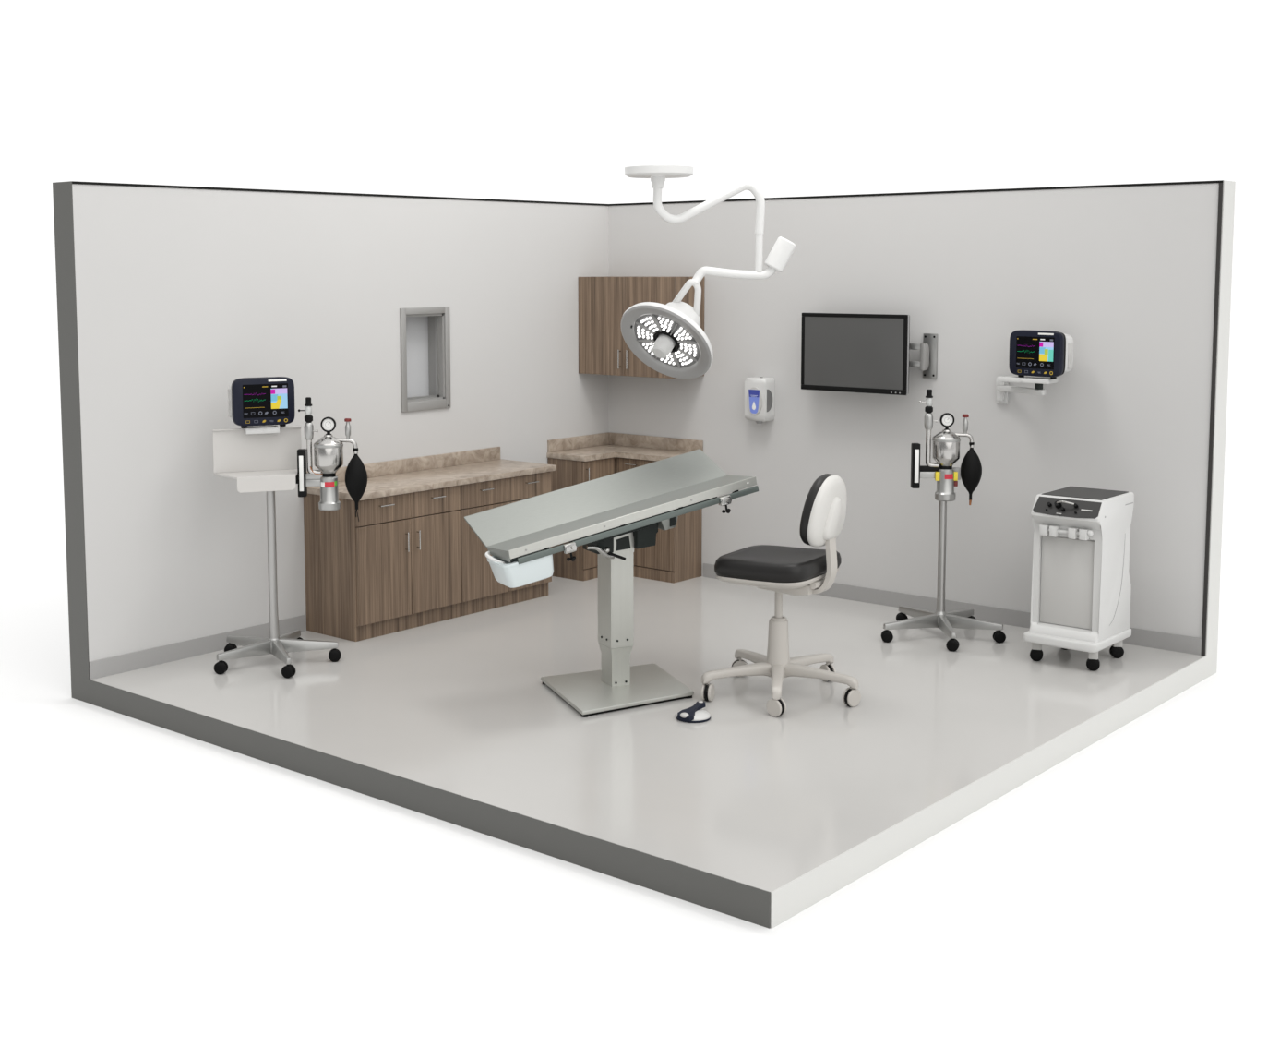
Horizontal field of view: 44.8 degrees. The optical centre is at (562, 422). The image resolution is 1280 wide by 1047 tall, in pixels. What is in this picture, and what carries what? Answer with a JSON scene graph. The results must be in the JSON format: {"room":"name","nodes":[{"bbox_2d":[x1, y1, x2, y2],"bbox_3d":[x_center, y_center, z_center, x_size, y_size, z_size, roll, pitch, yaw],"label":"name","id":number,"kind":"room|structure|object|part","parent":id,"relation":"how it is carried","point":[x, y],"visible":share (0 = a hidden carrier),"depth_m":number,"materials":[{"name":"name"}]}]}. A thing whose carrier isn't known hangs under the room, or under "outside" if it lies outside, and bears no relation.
{"room":"veterinary clinic","nodes":[
{"label":"veterinary clinic","id":0,"kind":"room"},
{"bbox_2d":[71,183,608,661],"bbox_3d":[-1.141,-0.056,10.209,0.185,2.849,4.664,5,8,41],"label":"wall","id":1,"kind":"structure","parent":0,"point":[184,294],"depth_m":9.32,"materials":[{"name":"paint"}]},
{"bbox_2d":[89,614,305,679],"bbox_3d":[-1.355,1.219,9.936,0.012,0.100,3.774,5,8,41],"label":"baseboard","id":2,"kind":"structure","parent":1,"relation":"attached to","point":[197,646],"depth_m":8.95,"materials":[{"name":"grey plastic"}]},
{"bbox_2d":[71,180,608,205],"bbox_3d":[-1.136,-1.453,9.935,0.005,0.014,4.479,5,8,41],"label":"trim","id":3,"kind":"structure","parent":1,"relation":"attached to","point":[73,182],"depth_m":9.51,"materials":[{"name":"black"}]},
{"bbox_2d":[306,446,500,481],"bbox_3d":[-1.020,0.283,10.222,0.020,0.090,1.742,5,8,41],"label":"backsplash","id":4,"kind":"structure","parent":1,"relation":"attached to","point":[459,458],"depth_m":10.34,"materials":[{"name":"stone"}]},
{"bbox_2d":[52,180,770,928],"bbox_3d":[-1.004,0.267,6.996,4.653,2.849,0.006,5,8,41],"label":"room cutaway edge","id":5,"kind":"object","parent":1,"relation":"attached to","point":[751,903],"depth_m":7.36,"materials":[{"name":"grey paint"}]},
{"bbox_2d":[399,306,450,412],"bbox_3d":[-0.965,-0.426,10.332,0.170,0.681,0.441,5,8,41],"label":"window","id":6,"kind":"structure","parent":1,"relation":"in","point":[424,332],"depth_m":10.41,"materials":[{"name":"grey metal"}]},
{"bbox_3d":[-1.025,-0.438,10.382,0.008,0.548,0.335,5,8,41],"label":"pane","id":7,"kind":"part","parent":6,"relation":"part of","materials":[{"name":"grey"}]},
{"bbox_2d":[91,575,1203,891],"bbox_3d":[0.552,1.448,8.747,4.468,0.135,4.479,5,8,41],"label":"floor","id":8,"kind":"structure","parent":0,"point":[461,705],"depth_m":7.85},
{"bbox_2d":[212,396,367,678],"bbox_3d":[-1.542,0.618,8.798,0.874,1.525,0.698,0,6,0],"label":"machine","id":9,"kind":"object","parent":8,"relation":"on","point":[270,459],"visible":1,"depth_m":8.76,"materials":[{"name":"silver metal"}]},
{"bbox_3d":[-1.796,1.289,8.734,0.336,0.079,0.047,-5,8,-41],"label":"leg","id":10,"kind":"part","parent":9,"relation":"part of","materials":[{"name":"silver metal"}]},
{"bbox_3d":[-1.814,1.266,8.964,0.340,0.080,0.047,3,7,32],"label":"leg","id":11,"kind":"part","parent":9,"relation":"part of","materials":[{"name":"silver metal"}]},
{"bbox_2d":[214,468,297,492],"bbox_3d":[-1.697,0.331,8.737,0.500,0.086,0.241,-2,6,-20],"label":"shelf","id":12,"kind":"object","parent":9,"relation":"attached to","point":[248,480],"depth_m":8.66,"materials":[{"name":"grey paint"}]},
{"bbox_3d":[-1.736,0.154,8.824,0.500,0.248,0.021,-2,6,-20],"label":"panel","id":13,"kind":"part","parent":9,"relation":"part of","materials":[{"name":"grey paint"}]},
{"bbox_2d":[227,376,295,428],"bbox_3d":[-1.714,-0.117,8.797,0.355,0.284,0.171,-3,6,-24],"label":"patient monitor","id":14,"kind":"object","parent":9,"relation":"on","point":[266,400],"visible":1,"depth_m":8.72,"materials":[{"name":"black plastic"}]},
{"bbox_3d":[-1.602,-0.134,8.752,0.094,0.114,0.001,-3,6,-24],"label":"reading panel","id":15,"kind":"part","parent":14,"relation":"part of","materials":[{"name":"multicoloured glass"}]},
{"bbox_2d":[244,425,279,433],"bbox_3d":[-1.712,0.043,8.803,0.190,0.034,0.114,-2,6,-20],"label":"bracket","id":16,"kind":"object","parent":9,"relation":"on","point":[257,429],"depth_m":8.76,"materials":[{"name":"grey plastic"}]},
{"bbox_3d":[-1.573,1.294,8.683,0.047,0.079,0.336,-3,6,-23],"label":"leg","id":17,"kind":"part","parent":9,"relation":"part of","materials":[{"name":"silver metal"}]},
{"bbox_3d":[-1.605,1.258,9.041,0.047,0.079,0.325,1,6,14],"label":"leg","id":18,"kind":"part","parent":9,"relation":"part of","materials":[{"name":"silver metal"}]},
{"bbox_3d":[-1.458,1.273,8.882,0.336,0.079,0.047,-1,6,-7],"label":"leg","id":19,"kind":"part","parent":9,"relation":"part of","materials":[{"name":"silver metal"}]},
{"bbox_3d":[-1.432,-0.067,8.724,0.038,0.052,0.038,0,6,0],"label":"sight glass","id":20,"kind":"part","parent":9,"relation":"part of","materials":[{"name":"grey"}]},
{"bbox_3d":[-1.431,-0.021,8.729,0.044,0.040,0.044,2,6,22],"label":"control knob","id":21,"kind":"part","parent":9,"relation":"part of","materials":[{"name":"black plastic"}]},
{"bbox_3d":[-1.403,0.341,8.774,0.102,0.040,0.044,0,6,0],"label":"support arm","id":22,"kind":"part","parent":9,"relation":"part of","materials":[{"name":"silver metal"}]},
{"bbox_3d":[-1.403,0.304,8.770,0.102,0.032,0.040,0,6,0],"label":"arm","id":23,"kind":"part","parent":9,"relation":"part of","materials":[{"name":"silver metal"}]},
{"bbox_2d":[313,434,343,473],"bbox_3d":[-1.323,0.177,8.749,0.167,0.216,0.167,5,8,41],"label":"canister","id":24,"kind":"object","parent":9,"relation":"on","point":[328,449],"depth_m":8.69,"materials":[{"name":"silver metal"}]},
{"bbox_2d":[318,475,340,511],"bbox_3d":[-1.322,0.400,8.771,0.124,0.192,0.124,5,8,41],"label":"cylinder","id":25,"kind":"object","parent":9,"relation":"on","point":[328,484],"depth_m":8.73,"materials":[{"name":"silver metal"}]},
{"bbox_2d":[303,485,461,641],"bbox_3d":[-1.115,0.848,9.777,0.530,0.868,0.875,5,8,41],"label":"base cabinet","id":26,"kind":"object","parent":8,"relation":"on","point":[397,568],"visible":0.97,"depth_m":9.54,"materials":[{"name":"brown wood"}]},
{"bbox_3d":[-1.093,0.530,9.433,0.020,0.156,0.432,5,8,41],"label":"drawer","id":27,"kind":"part","parent":26,"relation":"part of","materials":[{"name":"brown wood"}]},
{"bbox_3d":[-1.091,0.912,9.471,0.020,0.600,0.432,5,8,41],"label":"door","id":28,"kind":"part","parent":26,"relation":"part of","materials":[{"name":"brown wood"}]},
{"bbox_3d":[-0.960,0.737,9.565,0.032,0.120,0.009,5,8,41],"label":"handle","id":29,"kind":"part","parent":26,"relation":"part of","materials":[{"name":"silver metal"}]},
{"bbox_3d":[-0.896,0.729,9.636,0.032,0.120,0.009,5,8,41],"label":"handle","id":30,"kind":"part","parent":26,"relation":"part of","materials":[{"name":"silver metal"}]},
{"bbox_2d":[306,446,556,500],"bbox_3d":[-0.829,0.318,10.056,0.529,0.128,1.780,5,8,41],"label":"countertop","id":31,"kind":"structure","parent":26,"relation":"on","point":[387,478],"depth_m":10.14,"materials":[{"name":"stone"}]},
{"bbox_3d":[-0.805,0.496,9.759,0.020,0.156,0.432,5,8,41],"label":"drawer","id":32,"kind":"part","parent":26,"relation":"part of","materials":[{"name":"brown wood"}]},
{"bbox_3d":[-0.803,0.878,9.797,0.020,0.600,0.432,5,8,41],"label":"door","id":33,"kind":"part","parent":26,"relation":"part of","materials":[{"name":"brown wood"}]},
{"bbox_2d":[458,471,551,616],"bbox_3d":[-0.538,0.779,10.430,0.530,0.868,0.873,5,8,41],"label":"base cabinet","id":34,"kind":"object","parent":8,"relation":"on","point":[481,591],"visible":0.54,"depth_m":10.14,"materials":[{"name":"brown wood"}]},
{"bbox_3d":[-0.515,0.462,10.086,0.020,0.156,0.432,5,8,41],"label":"drawer","id":35,"kind":"part","parent":34,"relation":"part of","materials":[{"name":"brown wood"}]},
{"bbox_3d":[-0.514,0.844,10.125,0.020,0.600,0.432,5,8,41],"label":"door","id":36,"kind":"part","parent":34,"relation":"part of","materials":[{"name":"brown wood"}]},
{"bbox_3d":[-0.228,0.428,10.412,0.020,0.156,0.432,5,8,41],"label":"drawer","id":37,"kind":"part","parent":34,"relation":"part of","materials":[{"name":"brown wood"}]},
{"bbox_3d":[-0.226,0.810,10.450,0.020,0.600,0.432,5,8,41],"label":"door","id":38,"kind":"part","parent":34,"relation":"part of","materials":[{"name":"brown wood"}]},
{"bbox_2d":[547,456,614,580],"bbox_3d":[0.149,0.686,11.324,0.376,0.868,0.356,5,8,41],"label":"base cabinet","id":39,"kind":"object","parent":8,"relation":"on","point":[568,472],"visible":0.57,"depth_m":11.18,"materials":[{"name":"brown wood"}]},
{"bbox_3d":[0.260,0.656,11.224,0.016,0.777,0.352,5,8,41],"label":"door","id":40,"kind":"part","parent":39,"relation":"part of","materials":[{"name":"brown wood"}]},
{"bbox_2d":[464,449,758,717],"bbox_3d":[0.257,0.821,8.152,1.455,1.234,0.690,-3,6,-25],"label":"examination table","id":41,"kind":"object","parent":8,"relation":"on","point":[611,516],"visible":1,"depth_m":8.14,"materials":[{"name":"metal"}]},
{"bbox_2d":[487,549,553,587],"bbox_3d":[-0.214,0.720,7.759,0.318,0.175,0.335,5,8,41],"label":"tub","id":42,"kind":"object","parent":41,"relation":"in","point":[510,568],"depth_m":7.66,"materials":[{"name":"white plastic"}]},
{"bbox_3d":[0.047,0.669,7.723,0.049,0.046,0.048,-3,6,-25],"label":"clamp knob","id":43,"kind":"part","parent":41,"relation":"part of","materials":[{"name":"black plastic"}]},
{"bbox_3d":[0.196,0.668,7.952,0.175,0.090,0.038,-5,7,-38],"label":"tilt lever","id":44,"kind":"part","parent":41,"relation":"part of","materials":[{"name":"silver metal"}]},
{"bbox_3d":[0.275,0.689,8.008,0.111,0.057,0.016,-3,6,-25],"label":"tilt handle","id":45,"kind":"part","parent":41,"relation":"part of","materials":[{"name":"black plastic"}]},
{"bbox_3d":[0.304,1.408,8.232,0.774,0.022,0.690,-3,6,-25],"label":"plate","id":46,"kind":"part","parent":41,"relation":"part of","materials":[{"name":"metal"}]},
{"bbox_3d":[0.257,0.529,8.139,0.310,0.144,0.250,-3,6,-25],"label":"tilt plate","id":47,"kind":"part","parent":41,"relation":"part of","materials":[{"name":"black metal"}]},
{"bbox_3d":[0.404,0.515,7.889,1.381,0.303,0.014,-3,6,-25],"label":"rail","id":48,"kind":"part","parent":41,"relation":"part of","materials":[{"name":"grey metal"}]},
{"bbox_3d":[0.377,0.486,8.174,0.832,0.209,0.320,-3,6,-25],"label":"under frame","id":49,"kind":"part","parent":41,"relation":"part of","materials":[{"name":"black"}]},
{"bbox_3d":[0.857,0.451,8.077,0.049,0.046,0.048,-3,6,-25],"label":"clamp knob","id":50,"kind":"part","parent":41,"relation":"part of","materials":[{"name":"black plastic"}]},
{"bbox_2d":[614,456,702,583],"bbox_3d":[0.557,0.676,11.408,0.878,0.868,0.370,5,8,41],"label":"base cabinet","id":51,"kind":"object","parent":8,"relation":"on","point":[675,556],"visible":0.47,"depth_m":11.15,"materials":[{"name":"brown wood"}]},
{"bbox_2d":[546,431,703,461],"bbox_3d":[0.451,0.194,11.229,0.893,0.128,0.705,5,8,41],"label":"countertop","id":52,"kind":"structure","parent":51,"relation":"on","point":[592,447],"depth_m":11.36,"materials":[{"name":"stone"}]},
{"bbox_3d":[0.593,0.330,11.146,0.525,0.116,0.015,5,8,41],"label":"drawer","id":53,"kind":"part","parent":51,"relation":"part of","materials":[{"name":"brown wood"}]},
{"bbox_3d":[0.594,0.720,11.186,0.525,0.655,0.015,5,8,41],"label":"door","id":54,"kind":"part","parent":51,"relation":"part of","materials":[{"name":"brown wood"}]},
{"bbox_2d":[675,700,710,722],"bbox_3d":[0.652,1.444,7.751,0.176,0.072,0.181,0,6,0],"label":"foot pedal","id":55,"kind":"object","parent":8,"relation":"on","point":[694,713],"visible":1,"depth_m":7.70,"materials":[{"name":"plastic"}]},
{"bbox_2d":[700,473,861,717],"bbox_3d":[1.168,0.843,8.117,0.839,1.190,0.828,4,7,34],"label":"stool","id":56,"kind":"object","parent":8,"relation":"on","point":[781,569],"visible":1,"depth_m":7.96,"materials":[{"name":"grey plastic"}]},
{"bbox_3d":[0.915,1.309,8.102,0.400,0.083,0.072,-2,6,-18],"label":"leg","id":57,"kind":"part","parent":56,"relation":"part of","materials":[{"name":"grey plastic"}]},
{"bbox_3d":[1.043,1.281,8.379,0.072,0.083,0.395,-3,6,-23],"label":"leg","id":58,"kind":"part","parent":56,"relation":"part of","materials":[{"name":"grey plastic"}]},
{"bbox_2d":[714,544,841,582],"bbox_3d":[1.125,0.736,8.120,0.544,0.116,0.554,4,7,34],"label":"seat cushion","id":59,"kind":"object","parent":56,"relation":"on","point":[759,563],"depth_m":7.96,"materials":[{"name":"black leather"}]},
{"bbox_3d":[1.098,1.325,7.944,0.072,0.083,0.405,1,6,9],"label":"leg","id":60,"kind":"part","parent":56,"relation":"part of","materials":[{"name":"grey plastic"}]},
{"bbox_3d":[1.310,1.286,8.319,0.400,0.083,0.072,-5,7,-40],"label":"leg","id":61,"kind":"part","parent":56,"relation":"part of","materials":[{"name":"grey plastic"}]},
{"bbox_2d":[799,473,833,545],"bbox_3d":[1.326,0.444,7.951,0.110,0.365,0.385,4,7,34],"label":"backrest","id":62,"kind":"object","parent":56,"relation":"on","point":[816,528],"depth_m":7.81,"materials":[{"name":"white plastic"}]},
{"bbox_3d":[1.326,0.828,7.991,0.036,0.036,0.170,4,7,34],"label":"adjust knob","id":63,"kind":"part","parent":56,"relation":"part of","materials":[{"name":"grey plastic"}]},
{"bbox_3d":[1.331,1.314,8.039,0.416,0.083,0.072,4,7,34],"label":"leg","id":64,"kind":"part","parent":56,"relation":"part of","materials":[{"name":"grey plastic"}]},
{"bbox_3d":[1.311,0.647,7.983,0.198,0.469,0.076,4,7,34],"label":"post","id":65,"kind":"part","parent":56,"relation":"part of","materials":[{"name":"grey plastic"}]},
{"bbox_2d":[880,389,1005,651],"bbox_3d":[2.325,0.555,9.338,0.705,1.508,0.698,2,6,22],"label":"machine","id":66,"kind":"object","parent":8,"relation":"on","point":[946,443],"visible":1,"depth_m":9.30,"materials":[{"name":"silver metal"}]},
{"bbox_3d":[2.100,1.210,9.351,0.370,0.080,0.047,-2,6,-20],"label":"leg","id":67,"kind":"part","parent":66,"relation":"part of","materials":[{"name":"silver metal"}]},
{"bbox_3d":[2.207,1.183,9.612,0.047,0.080,0.370,-3,6,-25],"label":"leg","id":68,"kind":"part","parent":66,"relation":"part of","materials":[{"name":"silver metal"}]},
{"bbox_3d":[2.210,0.315,9.342,0.130,0.040,0.044,0,6,0],"label":"support arm","id":69,"kind":"part","parent":66,"relation":"part of","materials":[{"name":"silver metal"}]},
{"bbox_3d":[2.195,-0.123,9.290,0.038,0.052,0.038,0,6,0],"label":"sight glass","id":70,"kind":"part","parent":66,"relation":"part of","materials":[{"name":"grey"}]},
{"bbox_3d":[2.196,-0.077,9.294,0.044,0.040,0.044,2,6,22],"label":"control knob","id":71,"kind":"part","parent":66,"relation":"part of","materials":[{"name":"black plastic"}]},
{"bbox_3d":[2.210,0.278,9.338,0.130,0.032,0.040,0,6,0],"label":"arm","id":72,"kind":"part","parent":66,"relation":"part of","materials":[{"name":"black plastic"}]},
{"bbox_2d":[934,467,956,501],"bbox_3d":[2.305,0.374,9.340,0.124,0.192,0.124,5,8,41],"label":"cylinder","id":73,"kind":"object","parent":66,"relation":"on","point":[945,478],"depth_m":9.30,"materials":[{"name":"silver metal"}]},
{"bbox_2d":[932,429,960,466],"bbox_3d":[2.304,0.151,9.317,0.167,0.216,0.167,5,8,41],"label":"canister","id":74,"kind":"object","parent":66,"relation":"on","point":[946,443],"depth_m":9.26,"materials":[{"name":"silver metal"}]},
{"bbox_3d":[2.294,1.222,9.226,0.051,0.080,0.348,0,6,0],"label":"leg","id":75,"kind":"part","parent":66,"relation":"part of","materials":[{"name":"silver metal"}]},
{"bbox_3d":[2.436,1.188,9.560,0.340,0.080,0.047,-6,8,-44],"label":"leg","id":76,"kind":"part","parent":66,"relation":"part of","materials":[{"name":"silver metal"}]},
{"bbox_3d":[2.475,1.210,9.337,0.345,0.080,0.047,3,6,26],"label":"leg","id":77,"kind":"part","parent":66,"relation":"part of","materials":[{"name":"silver metal"}]},
{"bbox_2d":[1023,486,1134,670],"bbox_3d":[2.941,0.880,8.829,0.427,0.958,0.533,5,8,41],"label":"cart","id":78,"kind":"object","parent":8,"relation":"on","point":[1082,586],"visible":1,"depth_m":8.70,"materials":[{"name":"grey plastic"}]},
{"bbox_3d":[2.763,0.459,8.652,0.038,0.045,0.044,5,8,41],"label":"knob","id":79,"kind":"part","parent":78,"relation":"part of","materials":[{"name":"black plastic"}]},
{"bbox_3d":[2.790,0.446,8.610,0.100,0.022,0.025,4,7,39],"label":"chrome lever","id":80,"kind":"part","parent":78,"relation":"part of","materials":[{"name":"grey metal"}]},
{"bbox_3d":[2.836,0.898,8.713,0.311,0.498,0.010,5,8,41],"label":"recess panel","id":81,"kind":"part","parent":78,"relation":"part of","materials":[{"name":"grey plastic"}]},
{"bbox_3d":[2.804,0.476,8.630,0.374,0.091,0.064,5,8,41],"label":"control panel","id":82,"kind":"part","parent":78,"relation":"part of","materials":[{"name":"grey plastic"}]},
{"bbox_3d":[2.801,0.611,8.653,0.285,0.020,0.020,5,8,41],"label":"holder rail","id":83,"kind":"part","parent":78,"relation":"part of","materials":[{"name":"grey plastic"}]},
{"bbox_3d":[2.908,0.611,8.548,0.034,0.034,0.034,5,8,41],"label":"holder knob","id":84,"kind":"part","parent":78,"relation":"part of","materials":[{"name":"grey plastic"}]},
{"bbox_2d":[620,160,796,379],"bbox_3d":[0.797,-0.825,8.499,0.957,1.197,0.466,0,6,0],"label":"light","id":85,"kind":"object","parent":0,"point":[669,338],"visible":1,"depth_m":8.46,"materials":[{"name":"white metal"}]},
{"bbox_2d":[650,176,665,188],"bbox_3d":[0.518,-1.313,8.447,0.080,0.070,0.080,0,6,0],"label":"socket","id":86,"kind":"object","parent":85,"relation":"attached to","point":[657,182],"depth_m":8.42,"materials":[{"name":"white metal"}]},
{"bbox_3d":[0.554,-0.422,8.519,0.104,0.141,0.142,4,7,39],"label":"sterile handle","id":87,"kind":"part","parent":85,"relation":"part of","materials":[{"name":"grey plastic"}]},
{"bbox_3d":[0.798,-1.170,8.461,0.611,0.287,0.048,0,6,0],"label":"arm","id":88,"kind":"part","parent":85,"relation":"part of","materials":[{"name":"white metal"}]},
{"bbox_3d":[0.943,-0.815,8.488,0.492,0.144,0.064,0,6,0],"label":"arm","id":89,"kind":"part","parent":85,"relation":"part of","materials":[{"name":"white metal"}]},
{"bbox_2d":[608,182,1219,637],"bbox_3d":[2.085,-0.084,10.353,4.468,2.849,0.185,5,8,41],"label":"wall","id":90,"kind":"structure","parent":0,"point":[1128,273],"depth_m":9.81,"materials":[{"name":"paint"}]},
{"bbox_2d":[547,431,703,452],"bbox_3d":[0.450,0.175,11.232,0.887,0.090,0.699,5,8,41],"label":"backsplash","id":91,"kind":"structure","parent":90,"relation":"attached to","point":[608,437],"depth_m":11.47,"materials":[{"name":"stone"}]},
{"bbox_2d":[578,275,704,378],"bbox_3d":[0.553,-0.700,11.261,0.892,0.712,0.380,5,8,41],"label":"upper cabinet","id":92,"kind":"object","parent":90,"relation":"attached to","point":[604,301],"visible":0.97,"depth_m":11.22,"materials":[{"name":"brown wood"}]},
{"bbox_3d":[0.284,-0.703,11.299,0.438,0.712,0.017,5,8,41],"label":"door","id":93,"kind":"part","parent":92,"relation":"part of","materials":[{"name":"brown wood"}]},
{"bbox_3d":[0.407,-0.457,11.182,0.009,0.135,0.032,5,8,41],"label":"handle","id":94,"kind":"part","parent":92,"relation":"part of","materials":[{"name":"silver metal"}]},
{"bbox_3d":[0.466,-0.452,11.131,0.009,0.135,0.032,5,8,41],"label":"handle","id":95,"kind":"part","parent":92,"relation":"part of","materials":[{"name":"silver metal"}]},
{"bbox_3d":[0.621,-0.675,11.004,0.450,0.712,0.017,5,8,41],"label":"door","id":96,"kind":"part","parent":92,"relation":"part of","materials":[{"name":"brown wood"}]},
{"bbox_2d":[744,376,775,423],"bbox_3d":[1.364,-0.151,10.772,0.178,0.323,0.128,5,8,41],"label":"soap dispenser","id":97,"kind":"object","parent":90,"relation":"attached to","point":[759,391],"visible":1,"depth_m":10.72,"materials":[{"name":"grey plastic"}]},
{"bbox_3d":[1.323,-0.143,10.727,0.092,0.164,0.002,5,8,41],"label":"label panel","id":98,"kind":"part","parent":97,"relation":"part of","materials":[{"name":"blue plastic"}]},
{"bbox_2d":[801,311,937,395],"bbox_3d":[1.991,-0.456,10.127,0.891,0.518,0.218,5,8,41],"label":"television","id":99,"kind":"object","parent":90,"relation":"attached to","point":[860,352],"visible":1,"depth_m":10.04,"materials":[{"name":"black plastic"}]},
{"bbox_3d":[2.119,-0.382,10.025,0.472,0.037,0.039,3,7,31],"label":"swing arm","id":100,"kind":"part","parent":99,"relation":"part of","materials":[{"name":"silver metal"}]},
{"bbox_3d":[2.118,-0.493,10.014,0.472,0.041,0.039,3,7,31],"label":"swing arm","id":101,"kind":"part","parent":99,"relation":"part of","materials":[{"name":"silver metal"}]},
{"bbox_3d":[2.356,-0.426,9.944,0.098,0.288,0.013,5,8,41],"label":"wall plate","id":102,"kind":"part","parent":99,"relation":"part of","materials":[{"name":"silver metal"}]},
{"bbox_2d":[608,179,1223,205],"bbox_3d":[2.018,-1.487,10.138,4.463,0.014,0.005,5,8,41],"label":"trim","id":103,"kind":"structure","parent":90,"relation":"attached to","point":[1217,181],"depth_m":9.74,"materials":[{"name":"black"}]},
{"bbox_2d":[703,562,1201,655],"bbox_3d":[2.356,1.184,10.115,3.548,0.100,0.012,5,8,41],"label":"baseboard","id":104,"kind":"structure","parent":90,"relation":"attached to","point":[1153,639],"depth_m":9.86,"materials":[{"name":"grey plastic"}]},
{"bbox_2d":[770,179,1235,928],"bbox_3d":[2.288,0.232,7.210,0.006,2.849,4.664,5,8,41],"label":"room cutaway edge","id":105,"kind":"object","parent":90,"relation":"attached to","point":[788,900],"depth_m":7.49,"materials":[{"name":"grey"}]},
{"bbox_2d":[995,375,1058,404],"bbox_3d":[2.786,-0.186,9.406,0.458,0.186,0.288,5,8,41],"label":"wall bracket","id":106,"kind":"object","parent":90,"relation":"attached to","point":[1002,388],"visible":1,"depth_m":9.33,"materials":[{"name":"grey plastic"}]},
{"bbox_3d":[2.730,-0.195,9.633,0.076,0.158,0.021,5,8,41],"label":"wall plate","id":107,"kind":"part","parent":106,"relation":"part of","materials":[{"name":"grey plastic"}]},
{"bbox_3d":[2.784,-0.197,9.415,0.050,0.035,0.414,-3,6,-25],"label":"swing arm","id":108,"kind":"part","parent":106,"relation":"part of","materials":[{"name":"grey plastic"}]},
{"bbox_3d":[2.844,-0.217,9.258,0.048,0.040,0.048,5,8,41],"label":"swivel post","id":109,"kind":"part","parent":106,"relation":"part of","materials":[{"name":"black plastic"}]},
{"bbox_2d":[1008,329,1073,379],"bbox_3d":[2.858,-0.407,9.244,0.171,0.284,0.354,-5,7,-39],"label":"patient monitor","id":110,"kind":"object","parent":106,"relation":"on","point":[1032,352],"visible":1,"depth_m":9.16,"materials":[{"name":"black plastic"}]},
{"bbox_3d":[2.846,-0.416,9.124,0.001,0.114,0.094,-5,7,-40],"label":"reading panel","id":111,"kind":"part","parent":110,"relation":"part of","materials":[{"name":"multicoloured glass"}]},
{"bbox_2d":[1200,182,1223,656],"bbox_3d":[3.691,0.003,8.812,0.020,2.700,0.012,5,8,41],"label":"trim","id":112,"kind":"structure","parent":90,"relation":"attached to","point":[1220,190],"depth_m":8.80,"materials":[{"name":"grey"}]},
{"label":"outside","id":113,"kind":"structure","parent":0,"visible":0},
{"bbox_2d":[0,318,1279,1046],"bbox_3d":[0.352,1.210,11.896,120.000,0.020,120.000,5,8,41],"label":"ground","id":114,"kind":"structure","parent":113,"point":[160,886],"depth_m":5.87,"materials":[{"name":"white"}]}
]}

